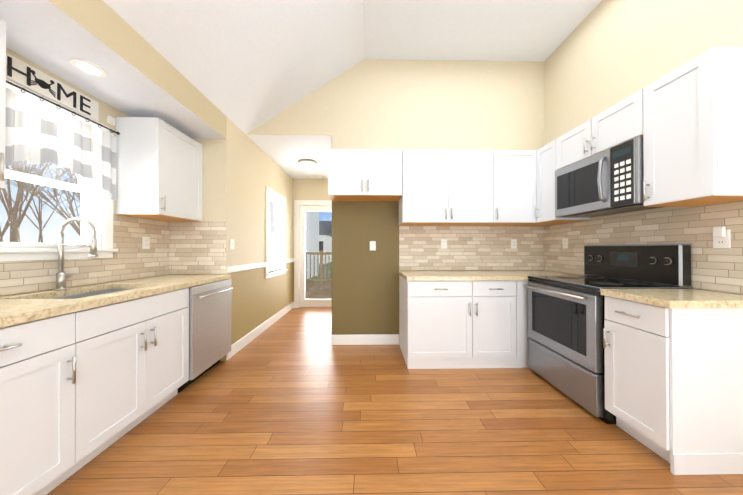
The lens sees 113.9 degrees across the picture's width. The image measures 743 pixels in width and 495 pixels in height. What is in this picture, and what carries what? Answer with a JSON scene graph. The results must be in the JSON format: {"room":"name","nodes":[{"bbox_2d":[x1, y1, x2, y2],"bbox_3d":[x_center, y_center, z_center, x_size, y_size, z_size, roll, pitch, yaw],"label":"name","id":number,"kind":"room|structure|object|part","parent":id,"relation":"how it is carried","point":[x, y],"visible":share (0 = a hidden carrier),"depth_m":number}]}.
{"room":"kitchen","nodes":[
{"label":"kitchen","id":0,"kind":"room"},
{"bbox_2d":[3,48,167,295],"bbox_3d":[-2.179,-0.640,0.104,0.150,3.660,5.220,0,0,-1],"label":"wall","id":1,"kind":"structure","parent":0,"point":[105,110],"depth_m":1.90},
{"bbox_2d":[0,18,5,188],"bbox_3d":[-1.920,-0.690,0.719,0.384,0.814,0.900,0,0,-1],"label":"upper cabinet","id":2,"kind":"object","parent":1,"relation":"attached to","point":[2,92],"visible":1,"depth_m":1.16},
{"bbox_2d":[6,53,98,120],"bbox_3d":[-2.120,-1.054,1.622,0.019,0.147,0.510,0,0,-1],"label":"home sign","id":3,"kind":"object","parent":1,"relation":"attached to","point":[23,74],"visible":1,"depth_m":1.58},
{"bbox_2d":[0,79,117,261],"bbox_3d":[-2.182,-0.446,1.593,0.195,1.055,0.810,0,0,-1],"label":"kitchen window","id":4,"kind":"structure","parent":1,"relation":"in","point":[91,203],"depth_m":1.73},
{"bbox_2d":[6,80,119,134],"bbox_3d":[-2.082,-0.933,1.592,0.052,0.033,0.794,0,0,-1],"label":"curtain rod","id":5,"kind":"object","parent":4,"relation":"attached to","point":[58,105],"visible":0.94,"depth_m":1.60},
{"bbox_2d":[5,88,115,199],"bbox_3d":[-2.075,-0.643,1.596,0.038,0.519,0.740,0,0,-1],"label":"curtain valance","id":6,"kind":"object","parent":5,"relation":"hanging from","point":[38,133],"visible":0.96,"depth_m":1.60},
{"bbox_2d":[107,116,114,125],"bbox_3d":[-2.125,-1.036,1.972,0.022,0.060,0.050,0,0,-1],"label":"sensor","id":7,"kind":"object","parent":1,"relation":"attached to","point":[110,120],"visible":0.96,"depth_m":1.96},
{"bbox_2d":[0,214,225,295],"bbox_3d":[-1.826,-0.003,1.357,0.600,0.558,2.420,0,0,-1],"label":"backsplash","id":8,"kind":"structure","parent":1,"relation":"attached to","point":[187,247],"depth_m":2.21},
{"bbox_2d":[142,236,149,248],"bbox_3d":[-2.130,-0.045,2.282,0.008,0.116,0.074,0,0,-1],"label":"electrical outlet plate","id":9,"kind":"object","parent":8,"relation":"attached to","point":[145,242],"visible":1,"depth_m":2.27},
{"bbox_2d":[115,117,202,221],"bbox_3d":[-1.948,-0.682,2.292,0.384,0.814,0.547,0,0,-1],"label":"upper cabinet","id":10,"kind":"object","parent":1,"relation":"attached to","point":[159,168],"visible":1,"depth_m":2.02},
{"bbox_2d":[193,139,210,220],"bbox_3d":[-1.923,-0.098,2.641,0.390,2.600,0.150,0,0,-1],"label":"wall","id":11,"kind":"structure","parent":0,"point":[206,185],"depth_m":2.57},
{"bbox_2d":[211,117,238,360],"bbox_3d":[-1.623,-0.108,2.646,0.150,2.620,0.150,0,0,-1],"label":"wall","id":12,"kind":"structure","parent":0,"point":[224,152],"depth_m":2.59},
{"bbox_2d":[230,239,233,248],"bbox_3d":[-1.542,-0.038,2.683,0.014,0.116,0.074,0,0,-1],"label":"light switch","id":13,"kind":"object","parent":12,"relation":"attached to","point":[231,243],"visible":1,"depth_m":2.67},
{"bbox_2d":[226,258,293,359],"bbox_3d":[-1.552,0.710,3.709,0.030,0.995,2.280,0,0,-1],"label":"baseboard","id":14,"kind":"structure","parent":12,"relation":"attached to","point":[237,346],"depth_m":3.15},
{"bbox_2d":[0,0,601,178],"bbox_3d":[0.046,-1.825,1.289,4.640,1.320,7.500,0,0,-1],"label":"ceiling","id":15,"kind":"structure","parent":0,"point":[198,69],"depth_m":2.21},
{"bbox_2d":[70,58,106,76],"bbox_3d":[-1.829,-1.159,1.563,0.156,0.008,0.156,0,0,-1],"label":"recessed light","id":16,"kind":"object","parent":15,"relation":"in","point":[89,68],"visible":1,"depth_m":1.55},
{"bbox_2d":[298,159,317,170],"bbox_3d":[-1.041,-1.320,3.948,0.310,0.142,0.310,0,0,-1],"label":"light","id":17,"kind":"object","parent":15,"relation":"attached to","point":[307,164],"visible":1,"depth_m":3.86},
{"bbox_2d":[308,175,322,177],"bbox_3d":[-1.084,-1.382,4.708,0.260,0.011,0.160,0,0,-1],"label":"ceiling vent","id":18,"kind":"object","parent":15,"relation":"in","point":[315,176],"visible":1,"depth_m":4.69},
{"bbox_2d":[235,59,546,341],"bbox_3d":[0.229,-0.626,3.087,3.870,3.660,0.180,0,0,-1],"label":"wall","id":19,"kind":"structure","parent":0,"point":[374,103],"depth_m":3.04},
{"bbox_2d":[265,186,287,278],"bbox_3d":[-1.624,-0.224,3.982,0.195,1.375,0.870,0,0,-1],"label":"window","id":20,"kind":"structure","parent":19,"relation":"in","point":[279,234],"depth_m":4.27},
{"bbox_2d":[294,200,331,307],"bbox_3d":[-1.058,0.134,4.926,0.980,2.160,0.170,0,0,-1],"label":"door frame","id":21,"kind":"structure","parent":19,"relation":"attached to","point":[298,204],"depth_m":4.84},
{"bbox_2d":[300,206,331,306],"bbox_3d":[-1.058,0.175,4.897,0.788,2.052,0.098,0,0,-1],"label":"hall door","id":22,"kind":"structure","parent":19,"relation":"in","point":[318,302],"depth_m":4.90},
{"bbox_2d":[328,149,401,201],"bbox_3d":[-0.072,-0.830,2.818,0.818,0.514,0.385,0,0,-1],"label":"upper cabinet","id":23,"kind":"object","parent":19,"relation":"attached to","point":[364,175],"visible":1,"depth_m":2.67},
{"bbox_2d":[331,334,398,344],"bbox_3d":[-0.077,1.141,2.991,0.835,0.125,0.016,0,0,-1],"label":"baseboard","id":24,"kind":"structure","parent":19,"relation":"attached to","point":[364,339],"depth_m":2.98},
{"bbox_2d":[332,201,398,334],"bbox_3d":[-0.074,0.309,3.005,0.840,1.790,0.004,0,0,-1],"label":"wall panel","id":25,"kind":"object","parent":19,"relation":"attached to","point":[365,289],"visible":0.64,"depth_m":3.00},
{"bbox_2d":[370,241,375,249],"bbox_3d":[0.016,-0.021,2.999,0.074,0.116,0.014,0,0,-1],"label":"switch plate","id":26,"kind":"object","parent":25,"relation":"attached to","point":[372,245],"visible":1,"depth_m":3.00},
{"bbox_2d":[399,149,502,224],"bbox_3d":[0.877,-0.682,2.851,1.073,0.810,0.349,0,0,-1],"label":"upper cabinet","id":27,"kind":"object","parent":19,"relation":"attached to","point":[469,187],"depth_m":2.68},
{"bbox_2d":[399,226,544,269],"bbox_3d":[1.266,0.005,3.028,1.840,0.558,0.008,0,0,-1],"label":"backsplash","id":28,"kind":"structure","parent":19,"relation":"attached to","point":[477,248],"depth_m":3.02},
{"bbox_2d":[441,239,446,247],"bbox_3d":[0.906,-0.046,3.014,0.074,0.116,0.008,0,0,-1],"label":"outlet","id":29,"kind":"object","parent":28,"relation":"attached to","point":[443,243],"visible":1,"depth_m":3.01},
{"bbox_2d":[511,239,516,247],"bbox_3d":[1.786,-0.046,3.029,0.074,0.116,0.008,0,0,-1],"label":"outlet","id":30,"kind":"object","parent":28,"relation":"attached to","point":[513,243],"visible":1,"depth_m":3.03},
{"bbox_2d":[499,150,538,224],"bbox_3d":[1.574,-0.682,2.864,0.563,0.810,0.349,0,0,-1],"label":"upper cabinet","id":31,"kind":"object","parent":19,"relation":"attached to","point":[517,168],"depth_m":2.70},
{"bbox_2d":[539,223,562,224],"bbox_3d":[1.992,-0.682,2.871,0.388,0.810,0.349,0,0,-1],"label":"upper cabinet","id":32,"kind":"object","parent":19,"relation":"attached to","point":[539,223],"depth_m":2.75},
{"bbox_2d":[47,307,742,494],"bbox_3d":[0.046,1.246,1.274,4.640,0.100,7.500,0,0,-1],"label":"floor","id":33,"kind":"structure","parent":0,"point":[293,401],"depth_m":1.52},
{"bbox_2d":[0,307,95,494],"bbox_3d":[-1.796,0.756,0.924,0.639,0.876,0.682,0,0,-1],"label":"base cabinet","id":34,"kind":"object","parent":33,"relation":"on","point":[80,389],"depth_m":1.10},
{"bbox_2d":[0,274,230,327],"bbox_3d":[-1.796,0.299,1.315,0.653,0.040,2.497,0,0,-1],"label":"countertop","id":35,"kind":"structure","parent":34,"relation":"on","point":[15,309],"depth_m":1.44},
{"bbox_2d":[53,217,97,289],"bbox_3d":[-1.961,0.038,1.629,0.260,0.482,0.109,0,0,-1],"label":"faucet","id":36,"kind":"object","parent":35,"relation":"on","point":[61,276],"visible":1,"depth_m":1.60},
{"bbox_2d":[178,279,232,392],"bbox_3d":[-1.770,0.764,2.270,0.664,0.872,0.580,0,0,-1],"label":"dishwasher","id":37,"kind":"object","parent":33,"relation":"on","point":[209,306],"visible":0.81,"depth_m":2.19},
{"bbox_2d":[399,275,526,368],"bbox_3d":[0.924,0.765,2.700,1.145,0.876,0.639,0,0,-1],"label":"base cabinet","id":38,"kind":"object","parent":33,"relation":"on","point":[460,324],"depth_m":2.39},
{"bbox_2d":[398,270,578,280],"bbox_3d":[1.264,0.305,2.699,1.849,0.040,0.658,0,0,-1],"label":"countertop","id":39,"kind":"structure","parent":38,"relation":"on","point":[452,275],"depth_m":2.55},
{"bbox_2d":[527,280,529,366],"bbox_3d":[1.811,0.765,2.716,0.756,0.876,0.639,0,0,-1],"label":"base cabinet","id":40,"kind":"object","parent":33,"relation":"on","point":[527,280],"depth_m":2.41},
{"bbox_2d":[523,243,691,423],"bbox_3d":[1.831,0.587,2.016,0.720,1.225,0.745,0,0,-1],"label":"range","id":41,"kind":"object","parent":33,"relation":"on","point":[566,316],"visible":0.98,"depth_m":1.87},
{"bbox_2d":[603,296,742,474],"bbox_3d":[1.874,0.759,1.454,0.674,0.875,0.358,0,0,-1],"label":"base cabinet","id":42,"kind":"object","parent":33,"relation":"on","point":[674,387],"visible":0.92,"depth_m":1.28},
{"bbox_2d":[601,289,742,308],"bbox_3d":[1.878,0.299,1.452,0.650,0.040,0.373,0,0,-1],"label":"countertop","id":43,"kind":"structure","parent":42,"relation":"on","point":[682,298],"depth_m":1.38},
{"bbox_2d":[543,0,742,294],"bbox_3d":[2.307,-0.639,0.388,0.150,3.660,5.630,0,0,-1],"label":"wall","id":44,"kind":"structure","parent":0,"point":[605,54],"depth_m":2.11},
{"bbox_2d":[535,139,590,222],"bbox_3d":[2.000,-0.681,2.556,0.384,0.814,0.276,0,0,-1],"label":"upper cabinet","id":45,"kind":"object","parent":44,"relation":"attached to","point":[546,170],"visible":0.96,"depth_m":2.55},
{"bbox_2d":[556,89,642,169],"bbox_3d":[2.009,-0.931,2.038,0.384,0.319,0.762,0,0,-1],"label":"upper cabinet","id":46,"kind":"object","parent":44,"relation":"attached to","point":[620,122],"visible":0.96,"depth_m":1.94},
{"bbox_2d":[555,136,661,217],"bbox_3d":[1.981,-0.532,2.033,0.420,0.470,0.751,0,0,-1],"label":"microwave","id":47,"kind":"object","parent":46,"relation":"attached to","point":[609,181],"visible":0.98,"depth_m":1.90},
{"bbox_2d":[544,200,742,293],"bbox_3d":[2.198,0.001,2.104,0.008,0.558,1.872,0,0,-1],"label":"backsplash","id":48,"kind":"structure","parent":44,"relation":"attached to","point":[717,269],"depth_m":1.74},
{"bbox_2d":[562,238,567,247],"bbox_3d":[2.179,-0.047,2.718,0.008,0.116,0.074,0,0,-1],"label":"electrical outlet plate","id":49,"kind":"object","parent":48,"relation":"attached to","point":[564,242],"visible":1,"depth_m":2.72},
{"bbox_2d":[713,226,730,247],"bbox_3d":[2.189,-0.064,1.518,0.030,0.138,0.074,0,0,-1],"label":"electrical outlet plate","id":50,"kind":"object","parent":48,"relation":"attached to","point":[722,242],"depth_m":1.51},
{"bbox_3d":[2.185,-0.099,1.518,0.022,0.068,0.050,0,0,-1],"label":"electrical outlet with night light","id":51,"kind":"part","parent":50,"relation":"part of"},
{"bbox_2d":[643,47,742,206],"bbox_3d":[2.019,-0.686,1.487,0.384,0.814,0.338,0,0,-1],"label":"upper cabinet","id":52,"kind":"object","parent":44,"relation":"attached to","point":[692,132],"visible":1,"depth_m":1.39},
{"label":"outside","id":53,"kind":"structure","parent":0,"visible":0},
{"bbox_2d":[269,251,331,298],"bbox_3d":[-0.930,0.723,6.758,4.700,1.240,3.485,0,0,-1],"label":"deck","id":54,"kind":"object","parent":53,"point":[309,290],"depth_m":8.03},
{"bbox_2d":[305,262,331,282],"bbox_3d":[-0.223,1.812,14.869,80.000,0.100,50.000,0,0,-1],"label":"ground","id":55,"kind":"structure","parent":53,"point":[323,274],"depth_m":15.21},
{"bbox_2d":[0,161,331,278],"bbox_3d":[-11.325,-3.144,19.824,26.626,9.851,30.350,0,0,-1],"label":"scenery","id":56,"kind":"object","parent":55,"relation":"on","point":[311,238],"depth_m":10.80},
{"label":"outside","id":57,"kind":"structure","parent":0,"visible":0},
{"bbox_2d":[0,161,331,242],"bbox_3d":[-0.224,-17.737,15.015,80.000,42.000,50.100,0,0,-1],"label":"sky","id":58,"kind":"structure","parent":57,"point":[70,237],"depth_m":30.01}
]}

